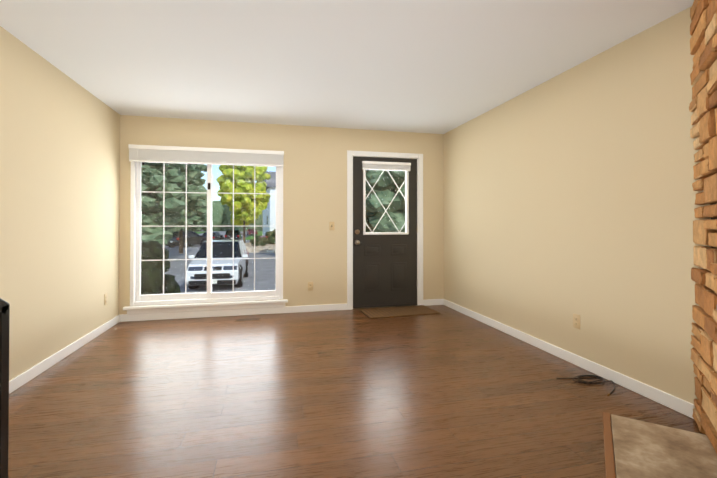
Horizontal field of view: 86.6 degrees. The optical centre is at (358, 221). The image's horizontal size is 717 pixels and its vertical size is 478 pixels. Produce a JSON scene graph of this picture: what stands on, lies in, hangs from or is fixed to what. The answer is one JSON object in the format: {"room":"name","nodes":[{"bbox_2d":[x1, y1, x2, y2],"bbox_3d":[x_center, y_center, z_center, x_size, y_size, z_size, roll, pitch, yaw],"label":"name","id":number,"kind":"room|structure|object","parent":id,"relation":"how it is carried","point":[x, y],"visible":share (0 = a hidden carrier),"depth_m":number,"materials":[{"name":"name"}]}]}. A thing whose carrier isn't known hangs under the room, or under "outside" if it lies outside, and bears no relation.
{"room":"living room","nodes":[
{"label":"living room","id":0,"kind":"room"},
{"bbox_2d":[0,26,119,380],"bbox_3d":[-2.046,-0.020,0.910,0.150,2.540,7.620,0,-1,-13],"label":"wall","id":1,"kind":"structure","parent":0,"point":[59,195],"depth_m":3.09,"materials":[{"name":"beige paint"}]},
{"bbox_2d":[9,314,120,393],"bbox_3d":[-2.373,1.123,2.626,0.013,0.085,3.810,0,-1,-13],"label":"baseboard","id":2,"kind":"structure","parent":1,"relation":"attached to","point":[31,373],"depth_m":3.15,"materials":[{"name":"white wood"}]},
{"bbox_2d":[104,293,106,304],"bbox_3d":[-2.724,0.840,4.103,0.010,0.115,0.070,0,-1,-13],"label":"electrical outlet","id":3,"kind":"object","parent":1,"relation":"attached to","point":[105,299],"visible":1,"depth_m":4.09,"materials":[{"name":"beige plastic"}]},
{"bbox_2d":[119,115,443,314],"bbox_3d":[-0.817,-0.033,5.041,4.150,2.440,0.150,0,-1,-13],"label":"wall","id":4,"kind":"structure","parent":0,"point":[315,191],"depth_m":5.01,"materials":[{"name":"beige paint"}]},
{"bbox_2d":[123,162,287,314],"bbox_3d":[-1.844,0.110,4.735,1.900,1.990,0.148,0,-1,-13],"label":"window","id":5,"kind":"structure","parent":4,"relation":"in","point":[137,298],"depth_m":4.72,"materials":[{"name":"white plastic"}]},
{"bbox_2d":[128,144,283,189],"bbox_3d":[-1.830,-0.633,4.682,1.790,0.535,0.060,0,-1,-13],"label":"window blind","id":6,"kind":"object","parent":5,"relation":"attached to","point":[186,155],"visible":1,"depth_m":4.65,"materials":[{"name":"white"}]},
{"bbox_2d":[121,303,346,321],"bbox_3d":[-1.470,1.143,4.790,2.708,0.085,0.017,0,-1,-13],"label":"baseboard","id":7,"kind":"structure","parent":4,"relation":"attached to","point":[327,307],"depth_m":4.76,"materials":[{"name":"white wood"}]},
{"bbox_2d":[308,282,312,290],"bbox_3d":[-0.629,0.854,4.996,0.070,0.115,0.010,0,-1,-13],"label":"electrical outlet","id":8,"kind":"object","parent":4,"relation":"attached to","point":[310,286],"visible":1,"depth_m":4.99,"materials":[{"name":"beige plastic"}]},
{"bbox_2d":[329,222,334,229],"bbox_3d":[-0.353,0.064,5.063,0.070,0.115,0.021,0,-1,-13],"label":"switch plate","id":9,"kind":"object","parent":4,"relation":"attached to","point":[331,225],"visible":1,"depth_m":5.07,"materials":[{"name":"beige plastic"}]},
{"bbox_2d":[347,150,422,309],"bbox_3d":[0.362,0.129,5.312,1.094,2.162,0.166,0,-1,-13],"label":"door frame","id":10,"kind":"structure","parent":4,"relation":"attached to","point":[418,157],"depth_m":5.22,"materials":[{"name":"white painted wood"}]},
{"bbox_2d":[353,156,417,307],"bbox_3d":[0.381,0.149,5.244,0.932,2.056,0.127,0,-1,-13],"label":"door","id":11,"kind":"structure","parent":4,"relation":"in","point":[385,269],"depth_m":5.25,"materials":[{"name":"dark painted wood"},{"name":"glass"},{"name":"metal"}]},
{"bbox_2d":[423,299,440,305],"bbox_3d":[1.047,1.148,5.388,0.278,0.085,0.017,0,-1,-13],"label":"baseboard","id":12,"kind":"structure","parent":4,"relation":"attached to","point":[428,302],"depth_m":5.38,"materials":[{"name":"white wood"}]},
{"bbox_2d":[0,0,693,133],"bbox_3d":[0.046,-1.335,1.419,4.450,0.100,7.620,0,-1,-13],"label":"ceiling","id":13,"kind":"structure","parent":0,"point":[433,66],"depth_m":2.85,"materials":[{"name":"white paint"}]},
{"bbox_2d":[8,305,704,477],"bbox_3d":[0.046,1.204,1.396,4.450,0.100,7.620,0,-1,-13],"label":"floor","id":14,"kind":"structure","parent":0,"point":[447,392],"depth_m":2.42,"materials":[{"name":"laminate"}]},
{"bbox_2d":[235,318,260,321],"bbox_3d":[-1.323,1.181,4.563,0.300,0.005,0.115,0,-1,-13],"label":"floor vent","id":15,"kind":"object","parent":14,"relation":"in","point":[248,319],"visible":1,"depth_m":4.56,"materials":[{"name":"brown metal"}]},
{"bbox_2d":[359,305,439,318],"bbox_3d":[0.526,1.180,4.979,0.950,0.013,0.490,0,-1,-16],"label":"doormat","id":16,"kind":"object","parent":14,"relation":"on","point":[373,313],"visible":1,"depth_m":4.95,"materials":[{"name":"brown fabric"}]},
{"bbox_2d":[557,375,614,393],"bbox_3d":[1.673,1.158,2.713,0.347,0.014,0.316,0,-1,-13],"label":"cord","id":17,"kind":"object","parent":14,"relation":"on","point":[586,382],"visible":0.98,"depth_m":2.78,"materials":[{"name":"black plastic"}]},
{"bbox_2d":[603,412,615,477],"bbox_3d":[0.996,1.147,1.486,0.038,0.017,1.865,0,-1,32],"label":"trim","id":18,"kind":"structure","parent":14,"relation":"on","point":[609,457],"depth_m":1.92,"materials":[{"name":"brown wood"}]},
{"bbox_2d":[611,414,716,477],"bbox_3d":[1.218,1.141,1.349,0.482,0.027,1.808,0,-1,32],"label":"hearth slab","id":19,"kind":"object","parent":14,"relation":"on","point":[642,449],"visible":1,"depth_m":1.87,"materials":[{"name":"stone"}]},
{"bbox_2d":[443,6,710,407],"bbox_3d":[1.670,0.007,3.874,0.150,2.540,3.570,0,-1,-13],"label":"wall","id":20,"kind":"structure","parent":0,"point":[568,193],"depth_m":2.94,"materials":[{"name":"beige paint"}]},
{"bbox_2d":[441,299,694,418],"bbox_3d":[1.593,1.134,3.835,0.013,0.085,3.290,0,-1,-13],"label":"baseboard","id":21,"kind":"structure","parent":20,"relation":"attached to","point":[682,406],"depth_m":2.93,"materials":[{"name":"white wood"}]},
{"bbox_2d":[573,313,579,328],"bbox_3d":[1.771,0.813,3.094,0.010,0.115,0.070,0,-1,-13],"label":"electrical outlet","id":22,"kind":"object","parent":20,"relation":"attached to","point":[576,320],"visible":1,"depth_m":3.09,"materials":[{"name":"beige plastic"}]},
{"label":"outside","id":23,"kind":"structure","parent":0,"visible":0},
{"bbox_2d":[164,230,275,292],"bbox_3d":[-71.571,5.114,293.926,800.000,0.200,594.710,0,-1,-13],"label":"ground","id":24,"kind":"structure","parent":23,"point":[181,270],"depth_m":19.04,"materials":[{"name":"grey asphalt"}]},
{"bbox_2d":[141,241,180,294],"bbox_3d":[-3.662,1.125,5.695,1.936,2.544,1.657,0,-1,-13],"label":"bush","id":25,"kind":"object","parent":24,"relation":"on","point":[157,264],"depth_m":5.59,"materials":[{"name":"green plant"}]},
{"bbox_2d":[141,162,189,244],"bbox_3d":[-11.463,-3.563,19.936,5.018,12.173,4.898,0,-1,-13],"label":"pine tree","id":26,"kind":"object","parent":24,"relation":"on","point":[173,174],"depth_m":19.65,"materials":[{"name":"green plant"}]},
{"bbox_2d":[145,163,206,232],"bbox_3d":[-13.051,-4.494,25.245,5.529,14.129,5.075,0,-1,-13],"label":"pine tree","id":27,"kind":"object","parent":24,"relation":"on","point":[191,199],"depth_m":25.36,"materials":[{"name":"green plant"}]},
{"bbox_2d":[157,164,206,252],"bbox_3d":[-14.561,-4.919,31.172,4.570,15.088,4.220,0,-1,-13],"label":"pine tree","id":28,"kind":"object","parent":24,"relation":"on","point":[199,212],"depth_m":31.04,"materials":[{"name":"green plant"}]},
{"bbox_2d":[165,231,206,247],"bbox_3d":[-18.062,1.880,40.273,2.190,1.765,4.636,0,-1,17],"label":"car","id":29,"kind":"object","parent":24,"relation":"on","point":[195,237],"depth_m":39.28,"materials":[{"name":"black paint"}]},
{"bbox_2d":[202,232,223,239],"bbox_3d":[-18.158,2.069,47.276,2.190,1.515,4.636,0,-1,-5],"label":"car","id":30,"kind":"object","parent":24,"relation":"on","point":[214,236],"depth_m":46.26,"materials":[{"name":"grey paint"}]},
{"bbox_2d":[186,239,248,288],"bbox_3d":[-5.600,1.656,15.596,2.190,1.765,4.636,0,-1,-12],"label":"suv","id":31,"kind":"object","parent":24,"relation":"on","point":[218,270],"depth_m":14.00,"materials":[{"name":"white paint"}]},
{"bbox_2d":[189,180,262,231],"bbox_3d":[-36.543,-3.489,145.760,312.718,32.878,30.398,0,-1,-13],"label":"tree","id":32,"kind":"object","parent":24,"relation":"on","point":[221,213],"depth_m":134.69,"materials":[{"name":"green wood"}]},
{"bbox_2d":[225,230,242,239],"bbox_3d":[-16.156,1.962,49.232,2.190,1.765,4.636,0,-1,-13],"label":"suv","id":33,"kind":"object","parent":24,"relation":"on","point":[229,236],"depth_m":47.17,"materials":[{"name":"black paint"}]},
{"bbox_2d":[216,165,270,242],"bbox_3d":[-14.104,-3.431,47.186,6.346,12.404,6.759,0,-1,-13],"label":"tree","id":34,"kind":"object","parent":24,"relation":"on","point":[243,175],"depth_m":45.52,"materials":[{"name":"green plant"}]},
{"bbox_2d":[247,229,257,234],"bbox_3d":[-23.636,2.407,84.398,2.190,1.515,4.636,0,-1,-23],"label":"car","id":35,"kind":"object","parent":24,"relation":"on","point":[251,232],"depth_m":82.63,"materials":[{"name":"red paint"}]},
{"bbox_2d":[245,231,262,239],"bbox_3d":[4.396,3.187,99.585,62.000,0.120,68.000,0,-1,-13],"label":"lawn","id":36,"kind":"structure","parent":24,"relation":"on","point":[252,236],"depth_m":78.37,"materials":[{"name":"green plant"}]},
{"bbox_2d":[244,242,275,252],"bbox_3d":[-8.342,2.533,40.033,10.145,0.345,18.000,0,-1,-13],"label":"rock bed","id":37,"kind":"object","parent":24,"relation":"on","point":[264,248],"depth_m":34.90,"materials":[{"name":"beige stone"}]},
{"bbox_2d":[249,236,266,245],"bbox_3d":[-10.262,2.046,39.027,1.780,1.177,1.480,0,-1,-13],"label":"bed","id":38,"kind":"object","parent":37,"relation":"on","point":[257,241],"depth_m":38.69,"materials":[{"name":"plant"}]},
{"bbox_2d":[265,230,275,243],"bbox_3d":[-9.523,1.780,43.106,2.221,1.822,2.208,0,-1,-13],"label":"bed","id":39,"kind":"object","parent":37,"relation":"on","point":[271,239],"visible":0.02,"depth_m":42.58,"materials":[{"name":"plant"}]},
{"bbox_2d":[263,171,275,234],"bbox_3d":[-5.617,-3.039,73.580,25.000,12.100,12.000,0,-1,-20],"label":"building","id":40,"kind":"structure","parent":24,"relation":"on","point":[267,215],"depth_m":64.78,"materials":[{"name":"white"}]},
{"bbox_2d":[366,184,399,230],"bbox_3d":[1.397,-3.950,32.608,6.372,13.177,6.320,0,-1,-13],"label":"pine tree","id":41,"kind":"object","parent":24,"relation":"on","point":[368,190],"depth_m":30.51,"materials":[{"name":"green plant"}]},
{"bbox_2d":[366,170,404,231],"bbox_3d":[2.194,-3.584,21.980,5.732,12.250,5.553,0,-1,-13],"label":"pine tree","id":42,"kind":"object","parent":24,"relation":"on","point":[389,195],"depth_m":19.96,"materials":[{"name":"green plant"}]},
{"bbox_3d":[1.726,-0.069,1.056,2.132,2.440,2.132,0,-1,-13],"label":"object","id":43,"kind":"object","parent":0,"visible":0},
{"bbox_2d":[689,0,716,452],"bbox_3d":[1.398,-0.067,1.255,0.091,2.431,2.313,0,-1,32],"label":"stone fireplace column","id":44,"kind":"structure","parent":43,"relation":"attached to","point":[703,51],"depth_m":2.00,"materials":[{"name":"brown stone"}]},
{"bbox_3d":[-1.069,0.182,-0.730,0.986,1.905,3.300,0,-1,-13],"label":"stair steps","id":45,"kind":"structure","parent":0,"visible":0},
{"bbox_2d":[0,298,9,477],"bbox_3d":[-0.698,-0.142,-0.283,0.100,2.563,2.907,0,-1,-13],"label":"stair railing","id":46,"kind":"object","parent":45,"relation":"attached to","point":[4,368],"visible":1,"depth_m":1.08,"materials":[{"name":"black"}]}
]}

